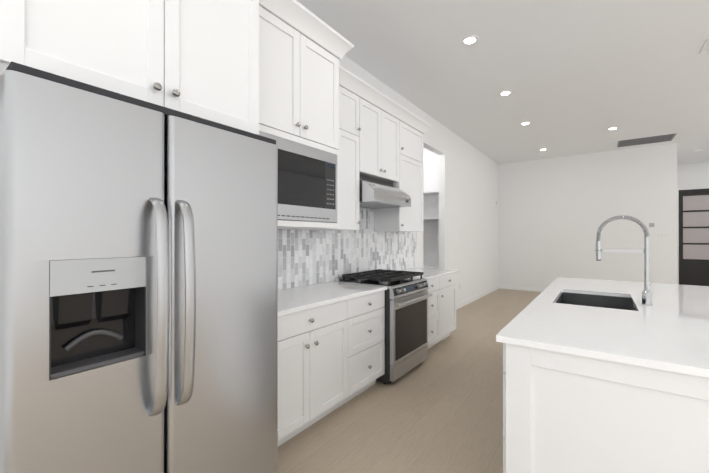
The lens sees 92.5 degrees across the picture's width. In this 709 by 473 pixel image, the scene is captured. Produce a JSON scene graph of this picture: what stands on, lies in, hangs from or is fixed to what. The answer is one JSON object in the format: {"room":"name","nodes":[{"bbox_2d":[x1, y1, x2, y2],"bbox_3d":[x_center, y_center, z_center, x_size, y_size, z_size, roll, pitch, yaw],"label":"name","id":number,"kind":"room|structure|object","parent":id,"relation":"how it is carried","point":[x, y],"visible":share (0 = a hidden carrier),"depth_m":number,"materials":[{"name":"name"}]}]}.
{"room":"kitchen","nodes":[
{"label":"kitchen","id":0,"kind":"room"},
{"bbox_2d":[284,55,498,303],"bbox_3d":[0.492,-0.278,4.540,0.120,3.300,11.440,0,0,36],"label":"wall","id":1,"kind":"structure","parent":0,"point":[468,188],"depth_m":6.69,"materials":[{"name":"paint"}]},
{"bbox_2d":[0,0,258,134],"bbox_3d":[-1.096,-0.898,1.517,0.843,0.870,1.040,0,0,36],"label":"upper cabinet","id":2,"kind":"object","parent":1,"relation":"attached to","point":[199,58],"visible":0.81,"depth_m":1.30,"materials":[{"name":"white paint"}]},
{"bbox_2d":[259,0,431,133],"bbox_3d":[-0.184,-1.388,2.743,0.902,0.112,4.095,0,0,36],"label":"crown molding","id":3,"kind":"structure","parent":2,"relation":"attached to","point":[301,19],"depth_m":2.46,"materials":[{"name":"white paint"}]},
{"bbox_2d":[259,6,338,228],"bbox_3d":[-0.603,-0.697,2.365,0.643,1.270,0.867,0,0,36],"label":"upper cabinet","id":4,"kind":"object","parent":1,"relation":"attached to","point":[298,87],"visible":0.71,"depth_m":2.20,"materials":[{"name":"white paint"}]},
{"bbox_2d":[259,131,336,222],"bbox_3d":[-0.564,-0.354,2.365,0.529,0.500,0.760,0,0,36],"label":"microwave","id":5,"kind":"object","parent":4,"relation":"in","point":[307,183],"visible":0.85,"depth_m":2.25,"materials":[{"name":"grey metal"}]},
{"bbox_2d":[289,85,360,230],"bbox_3d":[-0.265,-0.696,3.060,0.373,1.270,0.647,0,0,36],"label":"cabinet column","id":6,"kind":"structure","parent":1,"relation":"attached to","point":[349,128],"depth_m":3.10,"materials":[{"name":"white paint"}]},
{"bbox_2d":[278,208,416,289],"bbox_3d":[-0.106,0.067,3.605,0.010,0.774,3.455,0,0,36],"label":"backsplash","id":7,"kind":"structure","parent":1,"relation":"attached to","point":[308,257],"depth_m":3.53,"materials":[{"name":"tile"}]},
{"bbox_2d":[359,97,398,182],"bbox_3d":[0.156,-0.975,3.639,0.373,0.710,0.779,0,0,36],"label":"upper cabinet","id":8,"kind":"object","parent":1,"relation":"attached to","point":[379,145],"visible":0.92,"depth_m":3.51,"materials":[{"name":"white paint"}]},
{"bbox_2d":[359,174,410,208],"bbox_3d":[0.207,-0.472,3.610,0.489,0.289,0.760,0,0,36],"label":"range hood","id":9,"kind":"object","parent":8,"relation":"attached to","point":[374,193],"visible":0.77,"depth_m":3.41,"materials":[{"name":"silver metal"}]},
{"bbox_2d":[374,120,422,231],"bbox_3d":[0.578,-0.694,4.219,0.373,1.270,0.650,0,0,36],"label":"cabinet column","id":10,"kind":"structure","parent":1,"relation":"attached to","point":[406,219],"depth_m":4.07,"materials":[{"name":"white paint"}]},
{"bbox_2d":[456,285,498,309],"bbox_3d":[2.715,1.327,7.483,0.014,0.100,3.820,0,0,36],"label":"baseboard","id":11,"kind":"structure","parent":1,"relation":"attached to","point":[472,299],"depth_m":7.34,"materials":[{"name":"white paint"}]},
{"bbox_2d":[278,288,541,472],"bbox_3d":[3.342,1.421,4.259,8.420,0.100,14.340,0,0,36],"label":"floor","id":12,"kind":"structure","parent":0,"point":[439,409],"depth_m":2.55,"materials":[{"name":"brown wood"}]},
{"bbox_2d":[0,61,277,472],"bbox_3d":[-0.940,0.457,1.463,0.940,1.820,0.910,0,0,36],"label":"refrigerator","id":13,"kind":"object","parent":12,"relation":"on","point":[138,286],"visible":1,"depth_m":1.10,"materials":[{"name":"grey metal"}]},
{"bbox_2d":[278,299,349,445],"bbox_3d":[-0.548,0.926,2.487,0.605,0.884,0.860,0,0,36],"label":"base cabinet","id":14,"kind":"object","parent":12,"relation":"on","point":[331,357],"depth_m":2.33,"materials":[{"name":"white paint"}]},
{"bbox_2d":[350,290,384,399],"bbox_3d":[-0.149,0.927,3.037,0.605,0.884,0.617,0,0,36],"label":"base cabinet","id":15,"kind":"object","parent":12,"relation":"on","point":[367,312],"depth_m":2.88,"materials":[{"name":"white paint"}]},
{"bbox_2d":[278,281,386,315],"bbox_3d":[-0.411,0.469,2.652,0.633,0.030,1.555,0,0,36],"label":"countertop","id":16,"kind":"structure","parent":15,"relation":"on","point":[295,299],"depth_m":2.68,"materials":[{"name":"stone"}]},
{"bbox_2d":[335,269,431,383],"bbox_3d":[0.324,0.878,3.548,0.744,0.984,0.758,0,0,36],"label":"range","id":17,"kind":"object","parent":12,"relation":"on","point":[407,295],"visible":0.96,"depth_m":3.29,"materials":[{"name":"grey metal"}]},
{"bbox_2d":[427,273,455,348],"bbox_3d":[0.830,0.929,4.356,0.638,0.884,1.138,0,0,36],"label":"base cabinet","id":18,"kind":"object","parent":12,"relation":"on","point":[442,311],"visible":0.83,"depth_m":4.24,"materials":[{"name":"white paint"}]},
{"bbox_2d":[398,267,458,279],"bbox_3d":[0.832,0.471,4.363,0.633,0.030,1.155,0,0,36],"label":"countertop","id":19,"kind":"structure","parent":18,"relation":"on","point":[430,273],"depth_m":4.43,"materials":[{"name":"stone"}]},
{"bbox_2d":[503,343,708,472],"bbox_3d":[1.852,0.926,2.394,0.999,0.884,2.724,0,0,36],"label":"kitchen island","id":20,"kind":"object","parent":12,"relation":"on","point":[566,413],"visible":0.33,"depth_m":1.36,"materials":[{"name":"white paint"}]},
{"bbox_2d":[496,277,708,377],"bbox_3d":[1.981,0.468,2.301,1.280,0.030,2.770,0,0,36],"label":"island countertop","id":21,"kind":"structure","parent":20,"relation":"on","point":[668,330],"depth_m":1.71,"materials":[{"name":"stone"}]},
{"bbox_2d":[556,292,635,310],"bbox_3d":[1.768,0.659,2.505,0.479,0.348,0.794,0,0,36],"label":"island sink","id":22,"kind":"object","parent":21,"relation":"in","point":[623,303],"visible":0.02,"depth_m":2.81,"materials":[{"name":"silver metal"}]},
{"bbox_2d":[594,215,652,305],"bbox_3d":[1.849,0.153,2.342,0.319,0.599,0.101,0,0,36],"label":"faucet","id":23,"kind":"object","parent":21,"relation":"on","point":[646,293],"visible":1,"depth_m":2.26,"materials":[{"name":"silver metal"}]},
{"bbox_2d":[423,147,438,265],"bbox_3d":[1.244,-0.274,7.022,1.580,3.300,0.100,0,0,36],"label":"wall","id":24,"kind":"structure","parent":0,"point":[430,209],"depth_m":6.76,"materials":[{"name":"paint"}]},
{"bbox_2d":[296,0,708,164],"bbox_3d":[3.342,-1.979,4.264,8.420,0.100,14.340,0,0,36],"label":"ceiling","id":25,"kind":"structure","parent":0,"point":[577,77],"depth_m":3.85,"materials":[{"name":"paint"}]},
{"bbox_2d":[461,35,478,44],"bbox_3d":[1.134,-1.926,3.335,0.164,0.007,0.164,0,0,36],"label":"recessed light","id":26,"kind":"object","parent":25,"relation":"in","point":[469,39],"visible":1,"depth_m":3.32,"materials":[{"name":"white paint"}]},
{"bbox_2d":[499,90,511,95],"bbox_3d":[2.028,-1.924,4.564,0.164,0.007,0.164,0,0,36],"label":"recessed light","id":27,"kind":"object","parent":25,"relation":"in","point":[505,93],"visible":1,"depth_m":4.56,"materials":[{"name":"white paint"}]},
{"bbox_2d":[617,134,675,146],"bbox_3d":[5.830,-1.919,6.820,0.860,0.010,0.560,0,0,36],"label":"ceiling vent","id":28,"kind":"object","parent":25,"relation":"in","point":[649,140],"visible":1,"depth_m":6.78,"materials":[{"name":"grey metal"}]},
{"bbox_2d":[699,38,708,53],"bbox_3d":[3.675,-1.926,3.343,0.340,0.008,0.340,0,0,36],"label":"ceiling vent","id":29,"kind":"object","parent":25,"relation":"in","point":[705,48],"visible":1,"depth_m":3.47,"materials":[{"name":"grey"}]},
{"bbox_2d":[498,143,677,287],"bbox_3d":[5.275,-0.272,8.061,3.480,3.300,0.120,0,0,36],"label":"wall","id":30,"kind":"structure","parent":0,"point":[555,213],"depth_m":7.89,"materials":[{"name":"paint"}]},
{"bbox_2d":[499,285,545,291],"bbox_3d":[5.242,1.327,8.000,3.466,0.100,0.014,0,0,36],"label":"baseboard","id":31,"kind":"structure","parent":30,"relation":"attached to","point":[535,289],"depth_m":8.68,"materials":[{"name":"white paint"}]},
{"bbox_2d":[677,162,708,283],"bbox_3d":[8.796,-0.271,9.088,2.010,3.300,0.120,0,0,36],"label":"wall","id":32,"kind":"structure","parent":0,"point":[694,176],"depth_m":8.97,"materials":[{"name":"paint"}]},
{"bbox_2d":[679,188,708,285],"bbox_3d":[9.152,0.070,8.803,1.096,2.618,0.142,0,0,36],"label":"front door","id":33,"kind":"structure","parent":32,"relation":"in","point":[693,236],"depth_m":8.95,"materials":[{"name":"black wood"}]},
{"bbox_3d":[-0.082,-0.275,6.626,0.100,3.300,2.300,0,0,36],"label":"wall","id":34,"kind":"structure","parent":0,"visible":0},
{"bbox_2d":[423,190,438,268],"bbox_3d":[1.242,0.090,6.720,1.190,1.910,0.370,0,0,36],"label":"shelf","id":35,"kind":"object","parent":34,"relation":"attached to","point":[432,192],"depth_m":6.34,"materials":[{"name":"white paint"}]}
]}

